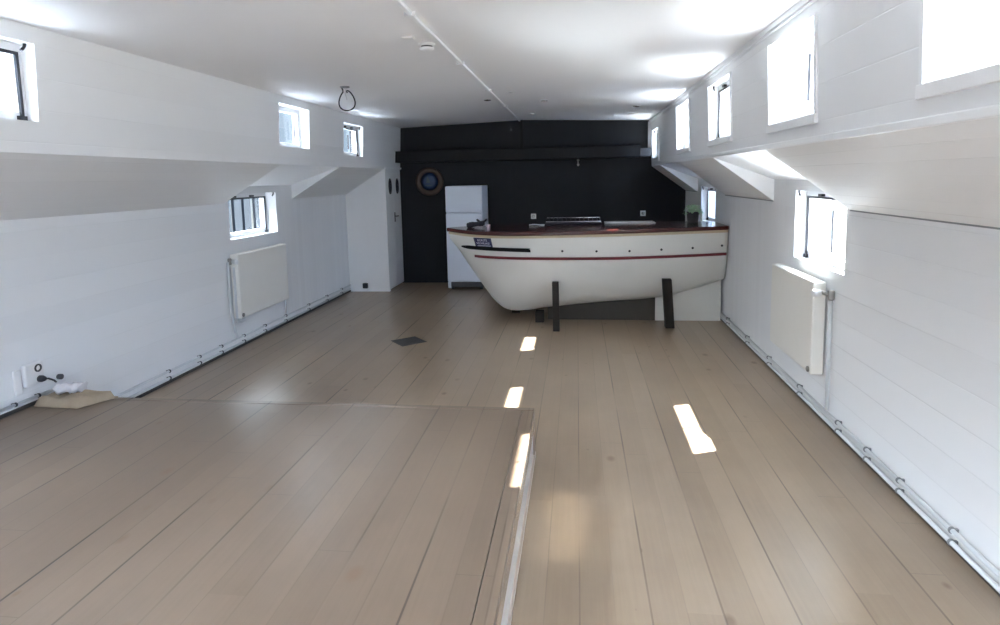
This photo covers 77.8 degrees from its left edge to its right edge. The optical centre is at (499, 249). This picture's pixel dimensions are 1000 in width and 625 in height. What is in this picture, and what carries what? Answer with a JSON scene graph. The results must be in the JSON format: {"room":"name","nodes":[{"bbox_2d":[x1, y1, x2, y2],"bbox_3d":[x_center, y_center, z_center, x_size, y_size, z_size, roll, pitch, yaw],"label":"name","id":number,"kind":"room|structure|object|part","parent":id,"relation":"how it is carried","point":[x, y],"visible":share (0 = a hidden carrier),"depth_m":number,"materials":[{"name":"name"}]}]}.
{"room":"houseboat interior","nodes":[
{"label":"houseboat interior","id":0,"kind":"room"},
{"bbox_2d":[0,17,400,414],"bbox_3d":[-2.787,-0.008,4.150,0.860,2.580,12.500,0,7,7],"label":"wall","id":1,"kind":"structure","parent":0,"point":[121,175],"depth_m":4.71,"materials":[{"name":"white paint"}]},
{"bbox_2d":[0,40,27,120],"bbox_3d":[-2.601,-0.859,2.956,0.118,0.431,0.754,0,7,7],"label":"window","id":2,"kind":"structure","parent":1,"relation":"in","point":[12,61],"depth_m":3.28,"materials":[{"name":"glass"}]},
{"bbox_2d":[12,370,22,396],"bbox_3d":[-3.045,0.840,3.914,0.016,0.160,0.055,0,7,7],"label":"strip","id":3,"kind":"object","parent":1,"relation":"attached to","point":[16,375],"visible":1,"depth_m":3.90,"materials":[{"name":"white plastic"}]},
{"bbox_2d":[0,400,36,418],"bbox_3d":[-3.388,1.335,1.161,0.012,0.022,6.150,0,7,7],"label":"baseboard","id":4,"kind":"structure","parent":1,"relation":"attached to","point":[28,405],"depth_m":3.92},
{"bbox_2d":[0,389,53,412],"bbox_3d":[-3.361,1.280,1.197,0.040,0.029,6.040,0,7,7],"label":"pipe","id":5,"kind":"object","parent":1,"relation":"attached to","point":[37,395],"visible":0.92,"depth_m":3.94,"materials":[{"name":"metal"}]},
{"bbox_2d":[20,360,43,387],"bbox_3d":[-3.021,0.801,4.010,0.041,0.145,0.140,0,7,7],"label":"double socket","id":6,"kind":"object","parent":1,"relation":"attached to","point":[30,372],"visible":0.94,"depth_m":3.98,"materials":[{"name":"white plastic"}]},
{"bbox_2d":[37,375,56,382],"bbox_3d":[-2.965,0.849,4.066,0.054,0.075,0.106,0,7,7],"label":"plug","id":7,"kind":"object","parent":6,"relation":"attached to","point":[41,378],"visible":1,"depth_m":4.03,"materials":[{"name":"black plastic"}]},
{"bbox_2d":[56,374,63,378],"bbox_3d":[-2.999,0.864,4.228,0.030,0.038,0.038,0,7,7],"label":"cap","id":8,"kind":"object","parent":1,"relation":"attached to","point":[58,376],"visible":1,"depth_m":4.21,"materials":[{"name":"black plastic"}]},
{"bbox_2d":[115,284,350,396],"bbox_3d":[-2.647,0.853,6.922,0.042,0.031,5.400,0,7,7],"label":"pipe","id":9,"kind":"object","parent":1,"relation":"attached to","point":[325,296],"visible":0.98,"depth_m":5.99,"materials":[{"name":"metal"}]},
{"bbox_2d":[127,288,350,397],"bbox_3d":[-2.646,0.913,6.929,0.042,0.031,5.400,0,7,7],"label":"pipe","id":10,"kind":"object","parent":1,"relation":"attached to","point":[340,293],"visible":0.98,"depth_m":6.11,"materials":[{"name":"metal"}]},
{"bbox_2d":[135,290,350,397],"bbox_3d":[-2.667,0.955,6.952,0.012,0.022,5.510,0,7,7],"label":"baseboard","id":11,"kind":"structure","parent":1,"relation":"attached to","point":[297,317],"depth_m":6.31,"materials":[{"name":"wood"}]},
{"bbox_2d":[230,192,273,237],"bbox_3d":[-2.794,-0.400,6.828,0.178,0.491,1.014,0,7,7],"label":"window","id":12,"kind":"structure","parent":1,"relation":"in","point":[262,199],"depth_m":7.15,"materials":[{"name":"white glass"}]},
{"bbox_2d":[227,243,288,318],"bbox_3d":[-2.630,0.316,6.817,0.126,0.671,1.139,0,7,7],"label":"radiator","id":13,"kind":"object","parent":1,"relation":"attached to","point":[261,274],"visible":1,"depth_m":6.72,"materials":[{"name":"metal"}]},
{"bbox_2d":[226,262,238,337],"bbox_3d":[-2.717,0.515,6.304,0.037,0.795,0.099,0,7,7],"label":"riser pipe","id":14,"kind":"object","parent":13,"relation":"attached to","point":[227,263],"visible":1,"depth_m":6.26,"materials":[{"name":"metal"}]},
{"bbox_3d":[-2.673,0.120,6.252,0.062,0.052,0.052,2,7,23],"label":"thermostat knob","id":15,"kind":"part","parent":13,"relation":"part of","materials":[{"name":"white plastic"}]},
{"bbox_2d":[232,267,245,322],"bbox_3d":[-2.676,0.463,6.368,0.027,0.586,0.133,1,7,16],"label":"riser pipe","id":16,"kind":"object","parent":13,"relation":"attached to","point":[233,268],"visible":1,"depth_m":6.31,"materials":[{"name":"metal"}]},
{"bbox_2d":[235,243,282,253],"bbox_3d":[-2.628,-0.017,6.812,0.035,0.010,1.030,0,7,7],"label":"grille","id":17,"kind":"object","parent":13,"relation":"attached to","point":[259,250],"depth_m":6.81,"materials":[{"name":"white metal"}]},
{"bbox_2d":[279,106,300,147],"bbox_3d":[-2.234,-1.260,6.374,0.065,0.419,0.694,0,7,7],"label":"window","id":18,"kind":"structure","parent":1,"relation":"in","point":[295,113],"depth_m":6.65,"materials":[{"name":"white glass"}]},
{"bbox_2d":[344,124,359,155],"bbox_3d":[-1.971,-1.430,8.040,0.118,0.426,0.704,0,7,7],"label":"window","id":19,"kind":"structure","parent":1,"relation":"in","point":[353,129],"depth_m":8.33,"materials":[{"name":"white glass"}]},
{"bbox_2d":[382,169,389,291],"bbox_3d":[-1.739,-0.298,9.496,0.039,1.890,0.036,0,7,7],"label":"trim","id":20,"kind":"structure","parent":1,"relation":"attached to","point":[383,170],"depth_m":9.48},
{"bbox_2d":[386,169,403,288],"bbox_3d":[-1.670,-0.356,9.905,0.084,1.870,0.800,0,7,7],"label":"door","id":21,"kind":"structure","parent":1,"relation":"in","point":[392,175],"depth_m":9.90,"materials":[{"name":"white wood"}]},
{"bbox_2d":[346,171,390,291],"bbox_3d":[-2.036,-0.296,9.552,0.635,1.885,0.060,0,7,7],"label":"wall","id":22,"kind":"structure","parent":0,"point":[365,203],"depth_m":9.53,"materials":[{"name":"white paint"}]},
{"bbox_2d":[0,0,800,127],"bbox_3d":[-0.404,-1.340,3.748,4.785,0.120,12.600,0,7,7],"label":"ceiling","id":23,"kind":"structure","parent":0,"point":[590,59],"depth_m":4.07,"materials":[{"name":"white paint"}]},
{"bbox_2d":[338,86,355,110],"bbox_3d":[-1.423,-1.403,5.762,0.147,0.223,0.090,-4,7,-25],"label":"cable loop","id":24,"kind":"object","parent":23,"relation":"hanging from","point":[341,87],"visible":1,"depth_m":5.76,"materials":[{"name":"black plastic"}]},
{"bbox_2d":[401,36,414,39],"bbox_3d":[-0.588,-1.359,3.971,0.075,0.016,0.060,0,7,7],"label":"ceiling plate","id":25,"kind":"object","parent":23,"relation":"attached to","point":[404,37],"visible":1,"depth_m":3.95,"materials":[{"name":"white plastic"}]},
{"bbox_2d":[418,42,434,51],"bbox_3d":[-0.494,-1.367,4.182,0.109,0.048,0.109,0,7,7],"label":"smoke detector","id":26,"kind":"object","parent":23,"relation":"attached to","point":[424,46],"visible":1,"depth_m":4.15,"materials":[{"name":"white plastic"}]},
{"bbox_2d":[393,0,519,120],"bbox_3d":[-0.450,-1.327,3.709,0.060,0.024,12.410,0,7,7],"label":"conduit","id":27,"kind":"object","parent":23,"relation":"attached to","point":[407,12],"visible":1,"depth_m":4.20,"materials":[{"name":"white plastic"}]},
{"bbox_2d":[349,120,685,282],"bbox_3d":[0.375,-0.825,10.063,5.700,2.720,0.120,0,7,7],"label":"wall","id":28,"kind":"structure","parent":0,"point":[609,189],"depth_m":9.94,"materials":[{"name":"black paint"}]},
{"bbox_2d":[415,167,443,195],"bbox_3d":[-1.155,-1.118,10.132,0.464,0.464,0.050,0,7,7],"label":"porthole","id":29,"kind":"object","parent":28,"relation":"attached to","point":[429,181],"visible":1,"depth_m":10.12,"materials":[{"name":"blue glass"}]},
{"bbox_2d":[395,145,640,162],"bbox_3d":[0.244,-1.511,9.795,3.845,0.180,0.280,0,7,7],"label":"beam","id":30,"kind":"structure","parent":28,"relation":"attached to","point":[618,151],"depth_m":9.65,"materials":[{"name":"black paint"}]},
{"bbox_2d":[520,120,522,147],"bbox_3d":[0.342,-1.850,9.870,0.045,0.473,0.030,0,7,7],"label":"trim","id":31,"kind":"structure","parent":28,"relation":"attached to","point":[521,121],"depth_m":9.86,"materials":[{"name":"black paint"}]},
{"bbox_2d":[640,211,645,215],"bbox_3d":[2.257,-0.580,9.788,0.084,0.084,0.018,0,7,7],"label":"wall socket","id":32,"kind":"object","parent":28,"relation":"attached to","point":[642,213],"visible":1,"depth_m":9.78,"materials":[{"name":"white plastic"}]},
{"bbox_2d":[648,122,650,147],"bbox_3d":[2.344,-1.787,9.631,0.085,0.410,0.025,0,7,7],"label":"trim","id":33,"kind":"structure","parent":28,"relation":"attached to","point":[649,123],"depth_m":9.62,"materials":[{"name":"grey wood"}]},
{"bbox_2d":[141,283,999,624],"bbox_3d":[-0.412,1.293,4.059,5.600,0.080,12.600,0,7,7],"label":"floor","id":34,"kind":"structure","parent":0,"point":[677,479],"depth_m":3.72,"materials":[{"name":"brown wood"}]},
{"bbox_2d":[0,397,535,624],"bbox_3d":[-1.774,1.483,0.983,3.258,0.301,6.160,0,7,7],"label":"platform","id":35,"kind":"object","parent":34,"relation":"on","point":[119,510],"visible":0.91,"depth_m":2.67,"materials":[{"name":"wood"}]},
{"bbox_2d":[34,389,117,408],"bbox_3d":[-2.775,0.962,4.057,0.425,0.070,0.215,0,7,7],"label":"cloth","id":36,"kind":"object","parent":35,"relation":"on","point":[87,397],"visible":0.97,"depth_m":3.99,"materials":[{"name":"beige fabric"}]},
{"bbox_2d":[52,381,87,394],"bbox_3d":[-2.830,0.910,4.087,0.160,0.086,0.118,0,7,7],"label":"plastic wrap","id":37,"kind":"object","parent":36,"relation":"on","point":[73,387],"visible":1,"depth_m":4.06,"materials":[{"name":"white plastic"}]},
{"bbox_2d":[391,336,426,345],"bbox_3d":[-0.970,0.968,6.590,0.284,0.008,0.284,-6,8,-34],"label":"floor hatch","id":38,"kind":"object","parent":34,"relation":"on","point":[410,340],"visible":1,"depth_m":6.57,"materials":[{"name":"metal"}]},
{"bbox_2d":[445,185,487,288],"bbox_3d":[-0.505,-0.210,9.782,0.575,1.600,0.592,0,7,7],"label":"refrigerator","id":39,"kind":"object","parent":34,"relation":"on","point":[464,204],"visible":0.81,"depth_m":9.49,"materials":[{"name":"white metal"}]},
{"bbox_3d":[-0.549,-0.772,9.456,0.571,0.399,0.046,0,7,7],"label":"freezer door","id":40,"kind":"part","parent":39,"relation":"part of","materials":[{"name":"white metal"}]},
{"bbox_3d":[-0.534,-0.036,9.541,0.571,1.060,0.046,0,7,7],"label":"door","id":41,"kind":"part","parent":39,"relation":"part of","materials":[{"name":"white metal"}]},
{"bbox_2d":[535,310,543,322],"bbox_3d":[0.474,0.787,7.384,0.100,0.128,0.130,0,7,7],"label":"block","id":42,"kind":"object","parent":34,"relation":"on","point":[539,314],"visible":1,"depth_m":7.32,"materials":[{"name":"black wood"}]},
{"bbox_2d":[552,281,559,331],"bbox_3d":[0.627,0.631,6.956,0.084,0.530,0.207,0,7,7],"label":"support post","id":43,"kind":"object","parent":34,"relation":"on","point":[555,284],"visible":1,"depth_m":6.91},
{"bbox_2d":[447,221,728,309],"bbox_3d":[0.992,0.200,7.523,3.234,1.017,1.320,0,7,7],"label":"boat","id":44,"kind":"object","parent":34,"relation":"on","point":[517,264],"visible":0.97,"depth_m":6.98,"materials":[{"name":"white wood"}]},
{"bbox_2d":[466,219,486,227],"bbox_3d":[-0.281,-0.326,7.562,0.250,0.108,0.164,0,7,13],"label":"binoculars","id":45,"kind":"object","parent":44,"relation":"on","point":[478,223],"visible":1,"depth_m":7.50,"materials":[{"name":"black plastic"}]},
{"bbox_2d":[545,217,601,224],"bbox_3d":[0.923,-0.369,7.811,0.700,0.085,0.270,0,7,7],"label":"dish rack","id":46,"kind":"object","parent":44,"relation":"on","point":[553,222],"visible":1,"depth_m":7.71,"materials":[{"name":"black metal"}]},
{"bbox_2d":[545,222,601,224],"bbox_3d":[0.924,-0.338,7.815,0.700,0.022,0.270,0,7,7],"label":"tray","id":47,"kind":"object","parent":46,"relation":"on","point":[547,223],"depth_m":7.70,"materials":[{"name":"black"}]},
{"bbox_3d":[0.908,-0.344,7.689,0.692,0.027,0.012,0,7,7],"label":"rail","id":48,"kind":"part","parent":46,"relation":"part of","materials":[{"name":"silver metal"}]},
{"bbox_3d":[0.938,-0.390,7.934,0.692,0.058,0.012,0,7,7],"label":"rail","id":49,"kind":"part","parent":46,"relation":"part of","materials":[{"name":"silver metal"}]},
{"bbox_2d":[447,221,728,235],"bbox_3d":[0.980,-0.266,7.448,3.234,0.074,1.276,0,7,7],"label":"countertop","id":50,"kind":"structure","parent":44,"relation":"on","point":[660,226],"depth_m":7.06,"materials":[{"name":"brown wood"}]},
{"bbox_3d":[0.994,-0.229,7.462,3.210,0.060,1.252,0,7,7],"label":"moulding","id":51,"kind":"part","parent":44,"relation":"part of","materials":[{"name":"white wood"}]},
{"bbox_2d":[604,221,655,223],"bbox_3d":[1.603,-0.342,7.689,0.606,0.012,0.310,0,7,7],"label":"sink","id":52,"kind":"object","parent":44,"relation":"in","point":[605,222],"visible":1,"depth_m":7.69,"materials":[{"name":"metal"}]},
{"bbox_2d":[607,222,646,222],"bbox_3d":[1.603,-0.337,7.690,0.540,0.003,0.250,0,7,7],"label":"basin","id":53,"kind":"object","parent":52,"relation":"in","point":[607,222],"depth_m":7.72,"materials":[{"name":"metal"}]},
{"bbox_2d":[684,204,703,222],"bbox_3d":[2.342,-0.444,7.488,0.237,0.218,0.250,-3,7,-17],"label":"potted plant","id":54,"kind":"object","parent":44,"relation":"on","point":[692,214],"visible":1,"depth_m":7.44,"materials":[{"name":"green plant"}]},
{"bbox_3d":[2.330,-0.400,7.496,0.150,0.130,0.150,0,7,7],"label":"pot","id":55,"kind":"part","parent":54,"relation":"part of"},
{"bbox_2d":[548,297,654,319],"bbox_3d":[1.203,0.690,7.401,1.264,0.286,0.020,0,7,7],"label":"panel","id":56,"kind":"object","parent":34,"relation":"on","point":[635,309],"visible":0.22,"depth_m":7.38,"materials":[{"name":"black wood"}]},
{"bbox_2d":[662,278,674,328],"bbox_3d":[1.880,0.597,6.934,0.132,0.550,0.101,0,7,7],"label":"support post","id":57,"kind":"object","parent":34,"relation":"on","point":[666,282],"visible":1,"depth_m":6.89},
{"bbox_2d":[655,280,720,320],"bbox_3d":[2.196,0.583,7.253,0.743,0.492,0.020,0,7,7],"label":"panel","id":58,"kind":"object","parent":34,"relation":"on","point":[702,303],"visible":0.71,"depth_m":7.24,"materials":[{"name":"white wood"}]},
{"bbox_2d":[651,0,999,585],"bbox_3d":[2.001,-0.037,3.552,0.820,2.580,12.500,0,7,7],"label":"wall","id":59,"kind":"structure","parent":0,"point":[915,367],"depth_m":3.01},
{"bbox_2d":[640,148,651,156],"bbox_3d":[2.238,-1.504,9.558,0.169,0.130,0.260,0,7,7],"label":"beam","id":60,"kind":"structure","parent":59,"relation":"attached to","point":[644,152],"depth_m":9.43,"materials":[{"name":"grey paint"}]},
{"bbox_2d":[651,127,659,161],"bbox_3d":[2.341,-1.556,9.093,0.151,0.494,0.760,0,7,7],"label":"window","id":61,"kind":"structure","parent":59,"relation":"in","point":[657,156],"depth_m":9.38,"materials":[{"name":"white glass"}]},
{"bbox_2d":[676,98,690,153],"bbox_3d":[2.045,-1.323,6.723,0.154,0.537,0.840,0,7,7],"label":"window","id":62,"kind":"structure","parent":59,"relation":"in","point":[687,142],"depth_m":7.04,"materials":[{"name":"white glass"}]},
{"bbox_3d":[2.002,-1.081,6.756,0.040,0.049,0.840,0,7,7],"label":"sill","id":63,"kind":"part","parent":62,"relation":"part of","materials":[{"name":"white wood"}]},
{"bbox_3d":[2.090,-1.347,6.714,0.060,0.489,0.784,0,7,7],"label":"frame","id":64,"kind":"part","parent":62,"relation":"part of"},
{"bbox_2d":[702,186,715,221],"bbox_3d":[2.769,-0.600,8.027,0.138,0.486,0.884,0,7,7],"label":"window","id":65,"kind":"structure","parent":59,"relation":"in","point":[710,190],"depth_m":8.40,"materials":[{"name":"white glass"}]},
{"bbox_3d":[2.808,-0.589,8.023,0.060,0.464,0.884,0,7,7],"label":"frame","id":66,"kind":"part","parent":65,"relation":"part of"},
{"bbox_2d":[707,72,732,146],"bbox_3d":[1.831,-1.124,5.002,0.153,0.534,0.810,0,7,7],"label":"window","id":67,"kind":"structure","parent":59,"relation":"in","point":[723,136],"depth_m":5.30,"materials":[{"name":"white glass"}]},
{"bbox_3d":[1.788,-0.883,5.036,0.040,0.049,0.810,0,7,7],"label":"sill","id":68,"kind":"part","parent":67,"relation":"part of","materials":[{"name":"white wood"}]},
{"bbox_3d":[1.877,-1.137,4.995,0.060,0.464,0.754,0,7,7],"label":"frame","id":69,"kind":"part","parent":67,"relation":"part of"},
{"bbox_2d":[649,0,816,122],"bbox_3d":[1.559,-1.274,3.461,0.026,0.034,12.500,0,7,7],"label":"trim","id":70,"kind":"structure","parent":59,"relation":"attached to","point":[802,3],"depth_m":4.06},
{"bbox_2d":[725,195,772,200],"bbox_3d":[2.462,-0.524,6.207,0.006,0.008,1.750,0,7,7],"label":"trim","id":71,"kind":"structure","parent":59,"relation":"attached to","point":[725,195],"depth_m":6.03,"materials":[{"name":"white wood"}]},
{"bbox_2d":[766,13,817,133],"bbox_3d":[1.625,-0.915,3.338,0.153,0.517,0.770,0,7,7],"label":"window","id":72,"kind":"structure","parent":59,"relation":"in","point":[792,119],"depth_m":3.52,"materials":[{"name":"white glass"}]},
{"bbox_3d":[1.581,-0.682,3.371,0.040,0.049,0.770,0,7,7],"label":"sill","id":73,"kind":"part","parent":72,"relation":"part of","materials":[{"name":"white wood"}]},
{"bbox_3d":[1.670,-0.939,3.329,0.060,0.469,0.714,0,7,7],"label":"frame","id":74,"kind":"part","parent":72,"relation":"part of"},
{"bbox_2d":[770,263,834,374],"bbox_3d":[2.206,0.490,4.593,0.126,0.656,1.060,0,7,7],"label":"radiator","id":75,"kind":"object","parent":59,"relation":"attached to","point":[798,298],"visible":1,"depth_m":4.47,"materials":[{"name":"metal"}]},
{"bbox_2d":[774,263,819,280],"bbox_3d":[2.204,0.160,4.630,0.035,0.010,0.870,0,7,7],"label":"grille","id":76,"kind":"object","parent":75,"relation":"attached to","point":[795,273],"depth_m":4.60,"materials":[{"name":"white metal"}]},
{"bbox_3d":[2.121,0.288,4.155,0.062,0.052,0.052,-2,7,-9],"label":"thermostat knob","id":77,"kind":"part","parent":75,"relation":"part of","materials":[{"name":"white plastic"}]},
{"bbox_2d":[824,301,832,410],"bbox_3d":[2.176,0.702,4.104,0.026,0.742,0.026,0,7,7],"label":"riser pipe","id":78,"kind":"object","parent":75,"relation":"attached to","point":[830,308],"visible":1,"depth_m":4.09,"materials":[{"name":"metal"}]},
{"bbox_2d":[798,190,844,269],"bbox_3d":[2.313,-0.163,4.355,0.138,0.546,0.934,0,7,7],"label":"window","id":79,"kind":"structure","parent":59,"relation":"in","point":[813,196],"depth_m":4.74,"materials":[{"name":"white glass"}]},
{"bbox_2d":[656,104,999,165],"bbox_3d":[1.566,-0.565,3.239,0.020,0.033,11.900,0,7,7],"label":"trim","id":80,"kind":"structure","parent":59,"relation":"attached to","point":[991,111],"depth_m":2.35,"materials":[{"name":"white wood"}]},
{"bbox_2d":[720,318,999,595],"bbox_3d":[2.136,1.249,3.534,0.012,0.022,12.200,0,7,7],"label":"baseboard","id":81,"kind":"structure","parent":59,"relation":"attached to","point":[720,318],"depth_m":3.36,"materials":[{"name":"white wood"}]},
{"bbox_2d":[720,317,999,593],"bbox_3d":[1.971,1.346,2.399,0.042,0.031,9.700,0,7,7],"label":"pipe","id":82,"kind":"object","parent":59,"relation":"attached to","point":[954,543],"visible":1,"depth_m":3.26,"materials":[{"name":"metal"}]},
{"bbox_2d":[721,312,999,578],"bbox_3d":[1.969,1.291,2.383,0.042,0.031,9.680,0,7,7],"label":"pipe","id":83,"kind":"object","parent":59,"relation":"attached to","point":[955,531],"visible":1,"depth_m":3.26,"materials":[{"name":"metal"}]},
{"bbox_2d":[850,210,999,229],"bbox_3d":[1.765,0.137,0.596,0.006,0.008,6.575,0,7,7],"label":"trim","id":84,"kind":"structure","parent":59,"relation":"attached to","point":[997,228],"depth_m":2.94,"materials":[{"name":"white wood"}]},
{"bbox_2d":[915,0,999,99],"bbox_3d":[1.418,-0.719,1.677,0.153,0.517,0.780,0,7,7],"label":"window","id":85,"kind":"structure","parent":59,"relation":"in","point":[966,71],"depth_m":1.98,"materials":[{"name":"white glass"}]},
{"bbox_3d":[1.356,-0.743,1.682,0.028,0.465,0.776,0,7,7],"label":"casing","id":86,"kind":"part","parent":85,"relation":"part of","materials":[{"name":"white wood"}]},
{"bbox_3d":[1.375,-0.486,1.710,0.040,0.049,0.780,0,7,7],"label":"sill","id":87,"kind":"part","parent":85,"relation":"part of","materials":[{"name":"white wood"}]},
{"bbox_3d":[1.464,-0.743,1.668,0.060,0.469,0.724,0,7,7],"label":"frame","id":88,"kind":"part","parent":85,"relation":"part of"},
{"label":"outside","id":89,"kind":"structure","parent":0,"visible":0},
{"bbox_2d":[228,198,260,232],"bbox_3d":[-3.539,-0.406,8.964,0.080,1.700,2.500,0,7,7],"label":"fence","id":90,"kind":"object","parent":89,"point":[240,218],"visible":0.11,"depth_m":8.60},
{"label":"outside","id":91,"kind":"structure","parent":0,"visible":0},
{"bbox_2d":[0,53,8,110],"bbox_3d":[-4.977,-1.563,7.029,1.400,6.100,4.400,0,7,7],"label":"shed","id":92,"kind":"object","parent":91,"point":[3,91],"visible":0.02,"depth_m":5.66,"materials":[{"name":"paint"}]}
]}

